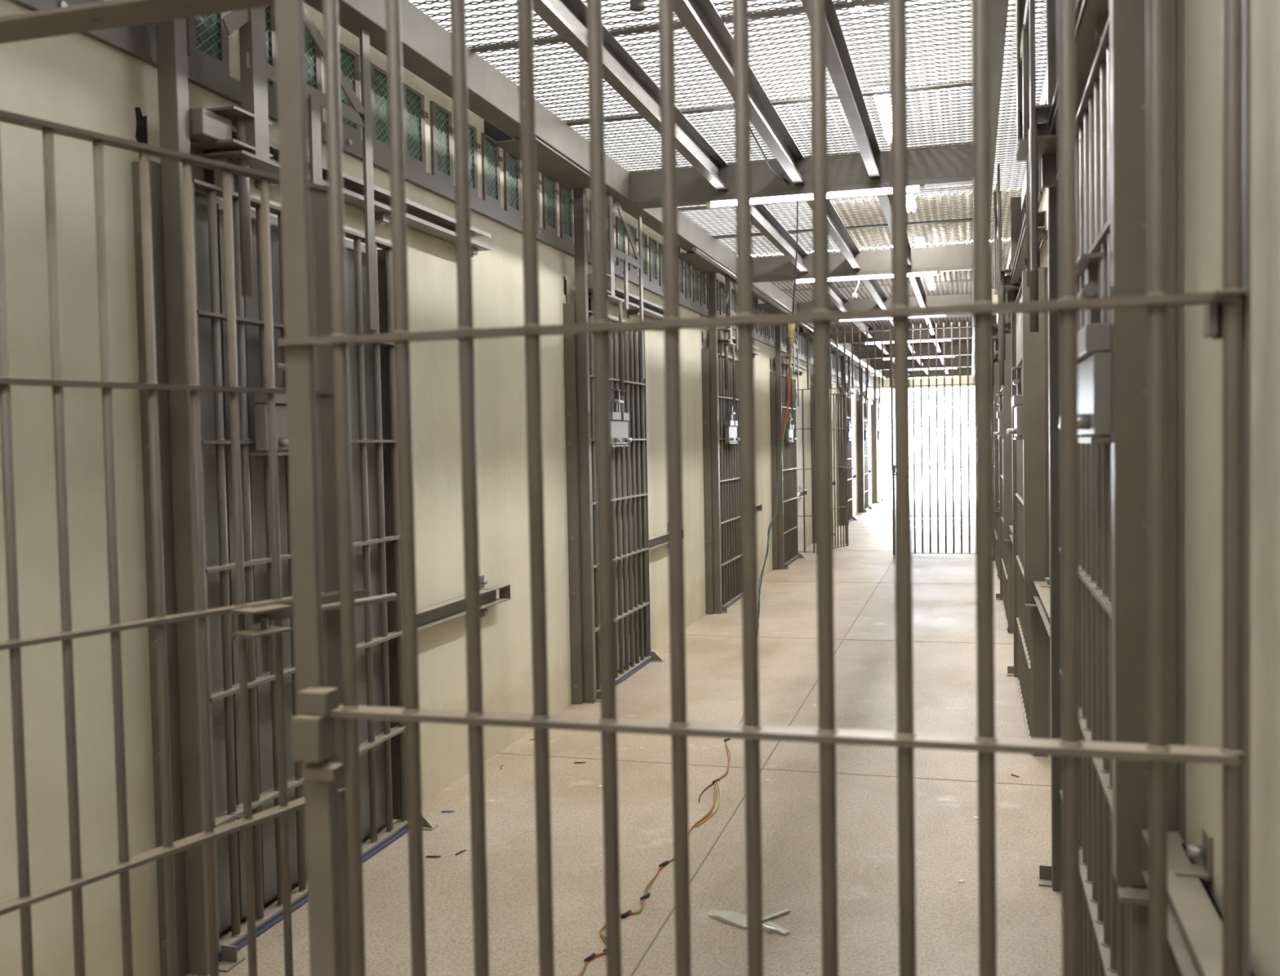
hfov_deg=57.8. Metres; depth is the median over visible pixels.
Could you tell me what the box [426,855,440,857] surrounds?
scrap
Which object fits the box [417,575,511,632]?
rail
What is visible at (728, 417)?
door
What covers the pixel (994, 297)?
roof
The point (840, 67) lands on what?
beam
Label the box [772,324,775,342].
window
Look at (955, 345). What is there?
cross beam
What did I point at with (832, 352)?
window
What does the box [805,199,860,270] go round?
beam
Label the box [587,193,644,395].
door linkage
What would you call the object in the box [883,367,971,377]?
cross beam
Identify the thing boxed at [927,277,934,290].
tube light
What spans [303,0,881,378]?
beam
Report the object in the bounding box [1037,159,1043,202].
window
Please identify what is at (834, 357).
window
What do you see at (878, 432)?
door
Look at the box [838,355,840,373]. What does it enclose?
window
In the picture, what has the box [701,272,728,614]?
post
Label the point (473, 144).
window
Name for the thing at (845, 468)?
door
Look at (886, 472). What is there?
yard
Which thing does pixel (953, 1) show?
ceiling
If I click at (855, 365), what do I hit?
plate
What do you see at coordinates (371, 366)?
door
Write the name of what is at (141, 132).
bracket
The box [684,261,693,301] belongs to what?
window
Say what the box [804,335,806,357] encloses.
window
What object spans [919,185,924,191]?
socket
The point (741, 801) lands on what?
joint
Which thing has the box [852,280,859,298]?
socket
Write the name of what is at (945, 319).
ceiling mesh
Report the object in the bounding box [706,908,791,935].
paper scrap
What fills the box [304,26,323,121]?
window
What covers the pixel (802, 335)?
window
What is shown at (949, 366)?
tube light
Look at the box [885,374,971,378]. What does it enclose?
tube light
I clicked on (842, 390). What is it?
post
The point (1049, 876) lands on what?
post
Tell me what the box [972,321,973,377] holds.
conduit pipe
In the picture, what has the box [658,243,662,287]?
window
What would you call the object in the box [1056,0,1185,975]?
door
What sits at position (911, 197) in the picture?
tube light
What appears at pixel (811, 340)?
window
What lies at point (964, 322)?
ceiling mesh
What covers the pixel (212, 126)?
door linkage
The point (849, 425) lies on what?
door
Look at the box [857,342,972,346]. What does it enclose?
ceiling mesh
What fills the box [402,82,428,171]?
window
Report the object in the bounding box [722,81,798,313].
cable
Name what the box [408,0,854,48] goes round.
ceiling mesh
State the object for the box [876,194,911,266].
beam
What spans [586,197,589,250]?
window
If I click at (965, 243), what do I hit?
ceiling mesh
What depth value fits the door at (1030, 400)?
5.21 m
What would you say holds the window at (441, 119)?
in the wall at (78, 80)
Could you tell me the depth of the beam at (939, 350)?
18.93 m
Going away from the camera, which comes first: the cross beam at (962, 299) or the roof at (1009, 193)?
the roof at (1009, 193)
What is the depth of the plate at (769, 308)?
12.40 m
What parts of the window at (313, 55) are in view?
pane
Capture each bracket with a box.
[134,106,147,144]
[563,275,567,302]
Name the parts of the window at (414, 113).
pane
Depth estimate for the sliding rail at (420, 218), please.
4.41 m
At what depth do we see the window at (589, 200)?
6.88 m
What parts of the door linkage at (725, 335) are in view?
guide rod, tie plate, pull rod, pull rod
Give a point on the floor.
(1029, 921)
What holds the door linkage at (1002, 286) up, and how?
attached to the sliding rail at (1020, 263)
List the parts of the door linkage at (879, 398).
guide rod, pull rod, pull rod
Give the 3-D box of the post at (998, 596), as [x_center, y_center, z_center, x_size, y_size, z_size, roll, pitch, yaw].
[3.204,-0.437,10.251,0.098,2.870,0.223,-2,2,-24]
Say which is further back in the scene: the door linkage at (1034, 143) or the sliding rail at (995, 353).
the sliding rail at (995, 353)
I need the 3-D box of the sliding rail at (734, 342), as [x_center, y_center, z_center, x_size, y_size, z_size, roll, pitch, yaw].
[0.892,-1.341,10.845,0.105,0.160,1.980,0,2,16]
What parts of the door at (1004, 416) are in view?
knob, lever, plate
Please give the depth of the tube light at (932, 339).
16.40 m
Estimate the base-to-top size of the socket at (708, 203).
0.030 m
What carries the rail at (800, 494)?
attached to the wall at (78, 80)
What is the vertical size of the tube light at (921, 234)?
0.066 m
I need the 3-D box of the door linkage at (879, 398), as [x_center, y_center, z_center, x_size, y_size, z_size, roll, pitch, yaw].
[5.468,-1.984,26.674,0.177,1.144,0.875,0,2,16]
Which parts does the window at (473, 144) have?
pane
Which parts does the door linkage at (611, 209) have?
pull rod, tie plate, pull rod, pull rod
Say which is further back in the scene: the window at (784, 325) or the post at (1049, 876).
the window at (784, 325)
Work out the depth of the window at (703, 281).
9.75 m
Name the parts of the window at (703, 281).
pane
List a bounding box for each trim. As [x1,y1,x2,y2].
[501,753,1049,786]
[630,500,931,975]
[693,635,999,644]
[791,581,976,584]
[838,550,975,551]
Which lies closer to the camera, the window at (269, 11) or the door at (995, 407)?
the window at (269, 11)
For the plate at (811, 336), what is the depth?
15.67 m
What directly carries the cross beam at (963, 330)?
attached to the beam at (998, 9)
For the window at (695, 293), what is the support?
in the wall at (78, 80)
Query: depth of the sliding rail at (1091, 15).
2.59 m
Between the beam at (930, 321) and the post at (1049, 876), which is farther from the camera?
the beam at (930, 321)
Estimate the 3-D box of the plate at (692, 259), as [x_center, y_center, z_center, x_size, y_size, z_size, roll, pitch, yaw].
[0.503,-1.784,9.198,0.210,0.010,1.060,0,2,16]
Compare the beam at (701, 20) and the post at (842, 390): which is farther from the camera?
the post at (842, 390)
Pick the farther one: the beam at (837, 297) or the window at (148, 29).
the beam at (837, 297)
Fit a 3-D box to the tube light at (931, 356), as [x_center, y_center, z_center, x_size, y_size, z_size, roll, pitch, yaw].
[4.669,-2.235,19.762,1.890,0.058,0.070,0,2,16]
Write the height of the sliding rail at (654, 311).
0.160 m
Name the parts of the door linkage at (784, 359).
guide rod, pull rod, pull rod, pull rod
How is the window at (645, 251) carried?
in the wall at (78, 80)
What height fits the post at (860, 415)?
2.870 m
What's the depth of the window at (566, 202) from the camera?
6.46 m
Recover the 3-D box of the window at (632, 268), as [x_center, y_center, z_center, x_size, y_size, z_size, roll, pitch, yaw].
[-0.043,-1.588,7.744,0.016,0.314,0.218,0,2,16]
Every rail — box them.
[190,124,491,257]
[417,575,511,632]
[609,286,663,319]
[648,532,667,551]
[708,331,759,357]
[755,504,762,512]
[774,357,805,377]
[797,485,806,500]
[993,341,998,362]
[997,302,1011,335]
[1008,525,1013,544]
[1009,210,1048,285]
[1033,577,1049,637]
[1046,0,1109,135]
[1141,826,1253,975]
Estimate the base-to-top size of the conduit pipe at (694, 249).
0.038 m
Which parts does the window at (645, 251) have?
pane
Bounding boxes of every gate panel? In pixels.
[0,0,1251,975]
[795,321,975,555]
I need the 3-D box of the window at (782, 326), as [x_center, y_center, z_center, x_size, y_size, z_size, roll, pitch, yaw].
[1.694,-1.853,13.827,0.016,0.314,0.218,0,2,16]
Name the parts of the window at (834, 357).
frame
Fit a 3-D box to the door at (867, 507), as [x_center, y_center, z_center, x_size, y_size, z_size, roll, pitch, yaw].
[4.592,-0.643,23.608,0.185,2.212,1.239,0,2,16]
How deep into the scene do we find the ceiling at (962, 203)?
8.16 m
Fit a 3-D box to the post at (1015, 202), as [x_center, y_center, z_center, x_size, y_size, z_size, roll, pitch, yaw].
[2.263,-0.293,6.956,0.098,2.870,0.223,-2,2,-24]
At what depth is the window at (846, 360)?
21.12 m
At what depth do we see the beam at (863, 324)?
15.60 m
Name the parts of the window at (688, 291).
pane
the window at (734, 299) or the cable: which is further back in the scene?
the window at (734, 299)
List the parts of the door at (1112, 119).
knob, handle, lever, plate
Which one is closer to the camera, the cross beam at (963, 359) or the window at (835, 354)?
the window at (835, 354)
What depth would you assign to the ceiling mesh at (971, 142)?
7.38 m
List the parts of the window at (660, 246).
pane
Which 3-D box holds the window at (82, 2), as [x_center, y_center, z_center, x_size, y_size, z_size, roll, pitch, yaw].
[-1.418,-1.378,2.928,0.016,0.314,0.218,0,2,16]
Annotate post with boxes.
[131,17,245,975]
[563,187,600,704]
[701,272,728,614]
[769,324,788,569]
[810,384,816,543]
[837,355,848,525]
[856,368,866,512]
[871,377,879,503]
[991,315,996,560]
[995,294,1002,600]
[1006,196,1021,677]
[1037,0,1062,891]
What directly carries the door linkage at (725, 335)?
attached to the sliding rail at (734, 342)
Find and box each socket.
[706,201,711,208]
[787,324,795,346]
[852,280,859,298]
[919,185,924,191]
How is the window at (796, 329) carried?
in the wall at (78, 80)
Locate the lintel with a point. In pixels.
(963, 379)
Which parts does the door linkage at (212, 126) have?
guide rod, tie plate, pull rod, pull rod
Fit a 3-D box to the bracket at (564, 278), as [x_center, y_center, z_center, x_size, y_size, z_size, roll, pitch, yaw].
[-0.416,-1.106,6.449,0.004,0.145,0.046,0,2,16]
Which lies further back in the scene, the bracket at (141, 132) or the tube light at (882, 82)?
the tube light at (882, 82)
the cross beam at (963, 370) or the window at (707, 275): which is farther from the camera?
the cross beam at (963, 370)
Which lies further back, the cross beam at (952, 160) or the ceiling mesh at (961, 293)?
the ceiling mesh at (961, 293)
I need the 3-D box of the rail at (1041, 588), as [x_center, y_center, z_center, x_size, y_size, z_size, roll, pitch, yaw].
[1.649,0.475,4.664,0.070,0.188,1.106,0,2,16]
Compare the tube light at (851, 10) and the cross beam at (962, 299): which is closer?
the tube light at (851, 10)
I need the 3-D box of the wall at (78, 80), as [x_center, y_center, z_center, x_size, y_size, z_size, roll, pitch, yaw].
[1.260,-0.578,12.574,0.150,3.070,31.300,0,2,16]
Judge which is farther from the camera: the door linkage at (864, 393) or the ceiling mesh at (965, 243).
the door linkage at (864, 393)
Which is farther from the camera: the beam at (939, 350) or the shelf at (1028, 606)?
the beam at (939, 350)
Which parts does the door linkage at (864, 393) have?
guide rod, pull rod, pull rod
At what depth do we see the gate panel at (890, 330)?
14.32 m
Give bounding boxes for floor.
[185,499,1062,975]
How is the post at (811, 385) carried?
on the floor
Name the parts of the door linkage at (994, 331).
pull rod, guide rod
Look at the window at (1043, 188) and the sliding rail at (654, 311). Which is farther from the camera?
the sliding rail at (654, 311)
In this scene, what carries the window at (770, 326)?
in the wall at (78, 80)
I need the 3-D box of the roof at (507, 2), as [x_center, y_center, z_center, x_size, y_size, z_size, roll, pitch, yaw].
[0.374,-2.260,4.739,6.950,0.018,11.100,0,2,16]
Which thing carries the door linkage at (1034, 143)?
attached to the sliding rail at (1091, 15)
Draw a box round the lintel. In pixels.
[875,375,974,389]
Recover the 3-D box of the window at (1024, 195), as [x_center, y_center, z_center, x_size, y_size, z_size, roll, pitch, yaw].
[2.341,-1.607,7.044,0.016,0.314,0.218,0,2,16]
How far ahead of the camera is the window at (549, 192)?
6.21 m
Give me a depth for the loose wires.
4.94 m
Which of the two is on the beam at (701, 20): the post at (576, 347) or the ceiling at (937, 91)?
the ceiling at (937, 91)
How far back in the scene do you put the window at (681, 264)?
9.03 m
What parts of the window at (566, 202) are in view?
pane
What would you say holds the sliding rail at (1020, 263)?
attached to the wall at (1202, 18)
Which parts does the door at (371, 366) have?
handle, knob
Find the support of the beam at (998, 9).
attached to the wall
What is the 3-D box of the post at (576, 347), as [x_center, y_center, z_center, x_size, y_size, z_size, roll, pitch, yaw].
[-0.310,-0.226,6.491,0.225,2.870,0.101,-2,2,-26]
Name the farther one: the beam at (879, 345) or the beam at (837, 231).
the beam at (879, 345)
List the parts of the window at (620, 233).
pane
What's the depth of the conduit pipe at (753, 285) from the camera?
12.33 m
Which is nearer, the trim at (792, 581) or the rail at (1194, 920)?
the rail at (1194, 920)
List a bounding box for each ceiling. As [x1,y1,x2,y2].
[469,0,972,122]
[564,80,972,172]
[677,185,973,236]
[711,217,973,257]
[782,279,972,302]
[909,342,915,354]
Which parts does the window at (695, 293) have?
pane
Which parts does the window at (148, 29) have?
pane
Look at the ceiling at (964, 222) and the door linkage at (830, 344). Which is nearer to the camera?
the ceiling at (964, 222)
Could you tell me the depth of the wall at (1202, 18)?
1.61 m
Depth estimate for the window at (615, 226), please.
7.31 m
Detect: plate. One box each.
[484,120,512,141]
[493,137,590,190]
[678,252,724,274]
[755,302,784,314]
[801,332,813,340]
[831,351,849,356]
[853,364,866,368]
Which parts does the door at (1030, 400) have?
knob, handle, lever, plate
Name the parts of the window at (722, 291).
pane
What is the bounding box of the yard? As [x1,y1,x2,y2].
[880,462,975,500]
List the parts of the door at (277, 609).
latch handle, bolt rod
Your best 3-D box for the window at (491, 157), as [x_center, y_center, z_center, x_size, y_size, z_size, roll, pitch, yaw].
[-0.694,-1.489,5.462,0.016,0.314,0.218,0,2,16]
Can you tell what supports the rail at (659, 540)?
attached to the wall at (78, 80)
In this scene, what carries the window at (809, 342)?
in the wall at (78, 80)
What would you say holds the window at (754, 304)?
in the wall at (78, 80)
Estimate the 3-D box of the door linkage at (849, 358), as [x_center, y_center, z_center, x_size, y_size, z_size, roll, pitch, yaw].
[3.587,-1.696,20.083,0.177,1.144,0.875,0,2,16]
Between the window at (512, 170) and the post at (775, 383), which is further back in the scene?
the post at (775, 383)
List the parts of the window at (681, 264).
pane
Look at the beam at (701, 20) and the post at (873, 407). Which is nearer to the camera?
the beam at (701, 20)
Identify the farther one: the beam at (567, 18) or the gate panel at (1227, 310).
the beam at (567, 18)
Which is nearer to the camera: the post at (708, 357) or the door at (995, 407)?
the post at (708, 357)
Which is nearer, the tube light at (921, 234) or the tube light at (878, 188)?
the tube light at (878, 188)
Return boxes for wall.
[0,0,873,975]
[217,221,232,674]
[995,0,1279,975]
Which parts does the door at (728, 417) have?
lever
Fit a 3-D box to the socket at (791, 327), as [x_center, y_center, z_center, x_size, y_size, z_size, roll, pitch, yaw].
[0.888,-0.911,6.785,0.040,0.160,0.039,0,2,16]
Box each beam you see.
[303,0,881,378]
[532,0,728,191]
[630,142,973,206]
[673,0,804,186]
[733,204,808,272]
[752,244,973,278]
[797,293,972,312]
[800,0,880,179]
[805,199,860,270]
[812,281,848,311]
[831,323,972,342]
[852,320,873,338]
[854,342,972,357]
[861,279,888,308]
[871,355,971,368]
[875,343,888,355]
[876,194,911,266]
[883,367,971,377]
[909,276,926,306]
[924,317,935,335]
[933,341,941,352]
[971,0,1008,376]
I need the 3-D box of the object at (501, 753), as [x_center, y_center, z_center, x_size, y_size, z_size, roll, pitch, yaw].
[0.528,1.245,5.139,2.500,0.001,0.005,0,2,16]
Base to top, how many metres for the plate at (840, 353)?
0.010 m
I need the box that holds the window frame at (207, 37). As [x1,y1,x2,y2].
[8,0,872,392]
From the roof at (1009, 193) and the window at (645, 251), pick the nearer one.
the window at (645, 251)
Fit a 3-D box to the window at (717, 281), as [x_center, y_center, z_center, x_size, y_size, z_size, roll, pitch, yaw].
[0.681,-1.699,10.279,0.016,0.314,0.218,0,2,16]
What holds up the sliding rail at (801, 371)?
attached to the wall at (78, 80)
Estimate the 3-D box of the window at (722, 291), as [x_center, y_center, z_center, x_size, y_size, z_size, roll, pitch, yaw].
[0.753,-1.710,10.532,0.016,0.314,0.218,0,2,16]
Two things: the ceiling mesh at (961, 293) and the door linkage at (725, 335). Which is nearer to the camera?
the door linkage at (725, 335)
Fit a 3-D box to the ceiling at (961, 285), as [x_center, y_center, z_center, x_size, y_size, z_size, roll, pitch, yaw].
[2.588,-2.138,12.588,2.050,0.019,1.052,0,2,16]
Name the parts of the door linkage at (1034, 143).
tie plate, pull rod, guide rod, pull rod, pull rod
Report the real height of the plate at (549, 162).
0.010 m
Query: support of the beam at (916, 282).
attached to the cross beam at (957, 255)
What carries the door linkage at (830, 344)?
attached to the sliding rail
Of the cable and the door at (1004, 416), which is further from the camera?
the door at (1004, 416)
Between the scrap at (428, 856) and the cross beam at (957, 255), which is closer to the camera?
the scrap at (428, 856)
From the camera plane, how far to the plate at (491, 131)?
5.50 m
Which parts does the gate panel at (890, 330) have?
transom rail, transom rail, post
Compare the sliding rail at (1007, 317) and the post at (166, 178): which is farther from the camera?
the sliding rail at (1007, 317)
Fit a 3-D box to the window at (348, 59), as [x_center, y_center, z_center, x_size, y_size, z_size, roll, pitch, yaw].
[-1.056,-1.433,4.195,0.016,0.314,0.218,0,2,16]
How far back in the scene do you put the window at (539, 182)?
6.03 m
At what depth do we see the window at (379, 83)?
4.42 m
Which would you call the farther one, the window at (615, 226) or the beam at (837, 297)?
the beam at (837, 297)
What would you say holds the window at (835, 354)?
in the wall at (78, 80)
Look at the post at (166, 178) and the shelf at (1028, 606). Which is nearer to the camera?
the post at (166, 178)
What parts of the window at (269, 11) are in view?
pane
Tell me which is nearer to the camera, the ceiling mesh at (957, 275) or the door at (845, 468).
the ceiling mesh at (957, 275)
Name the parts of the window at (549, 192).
pane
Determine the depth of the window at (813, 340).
16.56 m
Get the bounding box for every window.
[74,0,104,4]
[128,22,156,39]
[265,5,277,99]
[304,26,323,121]
[338,42,361,140]
[370,62,389,153]
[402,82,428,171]
[429,101,453,185]
[468,124,480,197]
[480,133,502,208]
[502,149,521,217]
[536,169,542,227]
[542,173,559,235]
[559,184,573,244]
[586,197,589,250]
[589,200,591,252]
[613,217,616,262]
[615,216,626,267]
[627,223,638,275]
[642,232,649,279]
[648,237,658,284]
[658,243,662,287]
[678,257,684,297]
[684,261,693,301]
[692,266,700,305]
[699,271,706,308]
[706,273,708,309]
[716,279,719,315]
[719,280,725,316]
[731,288,737,312]
[753,302,756,332]
[755,305,760,334]
[760,307,764,337]
[764,310,768,338]
[768,312,773,341]
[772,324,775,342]
[781,324,783,346]
[782,324,786,347]
[795,328,799,353]
[799,330,802,355]
[801,332,804,356]
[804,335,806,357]
[808,337,810,359]
[809,338,813,359]
[812,339,813,360]
[831,351,833,370]
[833,353,835,371]
[835,354,836,372]
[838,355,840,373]
[846,360,848,377]
[856,367,857,382]
[1021,203,1023,223]
[1023,195,1025,217]
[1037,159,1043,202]
[1040,159,1044,191]
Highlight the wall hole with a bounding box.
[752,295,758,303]
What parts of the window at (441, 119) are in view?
pane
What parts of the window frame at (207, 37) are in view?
window rail, pane, window rail, window rail, window rail, window rail, window rail, window rail, window rail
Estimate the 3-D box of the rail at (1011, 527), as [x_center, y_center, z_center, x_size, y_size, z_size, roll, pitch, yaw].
[2.590,0.332,7.959,0.070,0.188,1.106,0,2,16]
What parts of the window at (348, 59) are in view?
pane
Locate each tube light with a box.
[637,175,972,208]
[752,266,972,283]
[835,335,971,344]
[848,0,870,13]
[857,353,971,359]
[870,81,889,143]
[873,365,971,370]
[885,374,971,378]
[908,193,916,213]
[913,234,926,247]
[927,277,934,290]
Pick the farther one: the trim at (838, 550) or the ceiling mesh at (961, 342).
the ceiling mesh at (961, 342)
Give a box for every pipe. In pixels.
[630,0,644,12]
[691,246,885,379]
[752,283,887,379]
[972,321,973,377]
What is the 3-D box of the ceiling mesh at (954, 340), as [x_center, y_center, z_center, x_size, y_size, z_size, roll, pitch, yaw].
[4.487,-2.434,19.241,2.050,0.005,1.158,0,2,16]
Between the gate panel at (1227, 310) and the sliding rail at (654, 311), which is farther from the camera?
the sliding rail at (654, 311)
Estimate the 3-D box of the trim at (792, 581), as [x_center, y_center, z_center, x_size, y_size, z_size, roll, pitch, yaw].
[2.410,0.958,11.730,2.500,0.001,0.005,0,2,16]
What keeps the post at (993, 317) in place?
on the floor
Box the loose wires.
[577,346,796,975]
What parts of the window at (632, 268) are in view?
pane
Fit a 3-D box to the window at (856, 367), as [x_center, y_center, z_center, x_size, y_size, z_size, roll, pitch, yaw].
[4.300,-2.251,22.953,0.016,0.314,0.218,0,2,16]
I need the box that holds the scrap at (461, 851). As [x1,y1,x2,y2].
[454,849,466,855]
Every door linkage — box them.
[189,4,377,330]
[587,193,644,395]
[717,275,737,408]
[781,324,799,416]
[830,343,831,413]
[840,355,854,423]
[858,368,870,425]
[872,376,882,426]
[991,324,998,403]
[993,164,1020,385]
[1015,0,1057,333]
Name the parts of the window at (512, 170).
pane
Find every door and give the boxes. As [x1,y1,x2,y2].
[0,110,397,975]
[191,178,438,962]
[588,310,665,691]
[717,353,742,608]
[781,374,805,564]
[831,393,854,549]
[846,395,857,522]
[862,402,872,510]
[876,406,884,501]
[992,362,999,578]
[993,333,1013,633]
[1006,267,1050,756]
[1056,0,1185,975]
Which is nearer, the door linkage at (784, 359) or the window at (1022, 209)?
the window at (1022, 209)
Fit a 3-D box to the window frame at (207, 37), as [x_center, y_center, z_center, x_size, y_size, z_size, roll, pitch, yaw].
[1.798,-1.835,14.166,0.030,0.380,25.360,0,2,16]
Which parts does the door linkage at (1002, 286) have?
pull rod, pull rod, pull rod, guide rod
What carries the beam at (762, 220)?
attached to the cross beam at (957, 255)
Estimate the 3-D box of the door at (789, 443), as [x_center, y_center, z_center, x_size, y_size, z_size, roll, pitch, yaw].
[1.769,-0.212,13.722,0.185,2.212,1.239,0,2,16]
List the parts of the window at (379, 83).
pane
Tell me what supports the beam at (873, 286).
attached to the cross beam at (957, 255)
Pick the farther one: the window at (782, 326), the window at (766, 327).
the window at (782, 326)
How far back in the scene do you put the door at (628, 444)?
7.33 m
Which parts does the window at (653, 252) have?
pane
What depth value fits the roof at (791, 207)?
11.06 m
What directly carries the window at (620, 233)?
in the wall at (78, 80)
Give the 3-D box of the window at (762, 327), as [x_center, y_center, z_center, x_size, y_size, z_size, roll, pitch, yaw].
[1.332,-1.798,12.560,0.016,0.314,0.218,0,2,16]
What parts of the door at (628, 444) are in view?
lever, handle, knob, knob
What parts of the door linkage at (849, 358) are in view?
guide rod, pull rod, pull rod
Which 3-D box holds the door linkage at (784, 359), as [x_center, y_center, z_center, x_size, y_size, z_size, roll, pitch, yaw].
[1.705,-1.409,13.493,0.177,1.144,0.875,0,2,16]
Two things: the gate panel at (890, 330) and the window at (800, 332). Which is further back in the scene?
the window at (800, 332)
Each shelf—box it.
[1025,604,1037,608]
[1117,887,1148,905]
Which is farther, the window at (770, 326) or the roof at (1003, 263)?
the window at (770, 326)
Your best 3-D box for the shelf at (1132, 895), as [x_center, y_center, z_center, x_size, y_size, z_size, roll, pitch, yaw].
[0.823,0.673,1.909,0.062,0.010,0.045,0,2,16]
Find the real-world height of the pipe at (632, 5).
0.305 m
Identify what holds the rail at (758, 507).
attached to the wall at (78, 80)
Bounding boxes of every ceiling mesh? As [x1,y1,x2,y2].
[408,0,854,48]
[629,142,973,208]
[753,243,973,257]
[770,267,973,290]
[796,293,972,302]
[830,315,972,328]
[831,322,972,329]
[850,337,972,346]
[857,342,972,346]
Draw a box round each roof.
[407,0,1046,214]
[684,204,838,255]
[759,240,1010,328]
[832,188,1022,248]
[991,235,1010,288]
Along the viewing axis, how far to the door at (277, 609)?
2.20 m
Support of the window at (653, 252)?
in the wall at (78, 80)
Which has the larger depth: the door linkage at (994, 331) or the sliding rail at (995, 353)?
the sliding rail at (995, 353)
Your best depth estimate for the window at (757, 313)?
12.29 m
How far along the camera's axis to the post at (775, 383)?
13.04 m
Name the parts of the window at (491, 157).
pane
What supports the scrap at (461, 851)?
on the floor

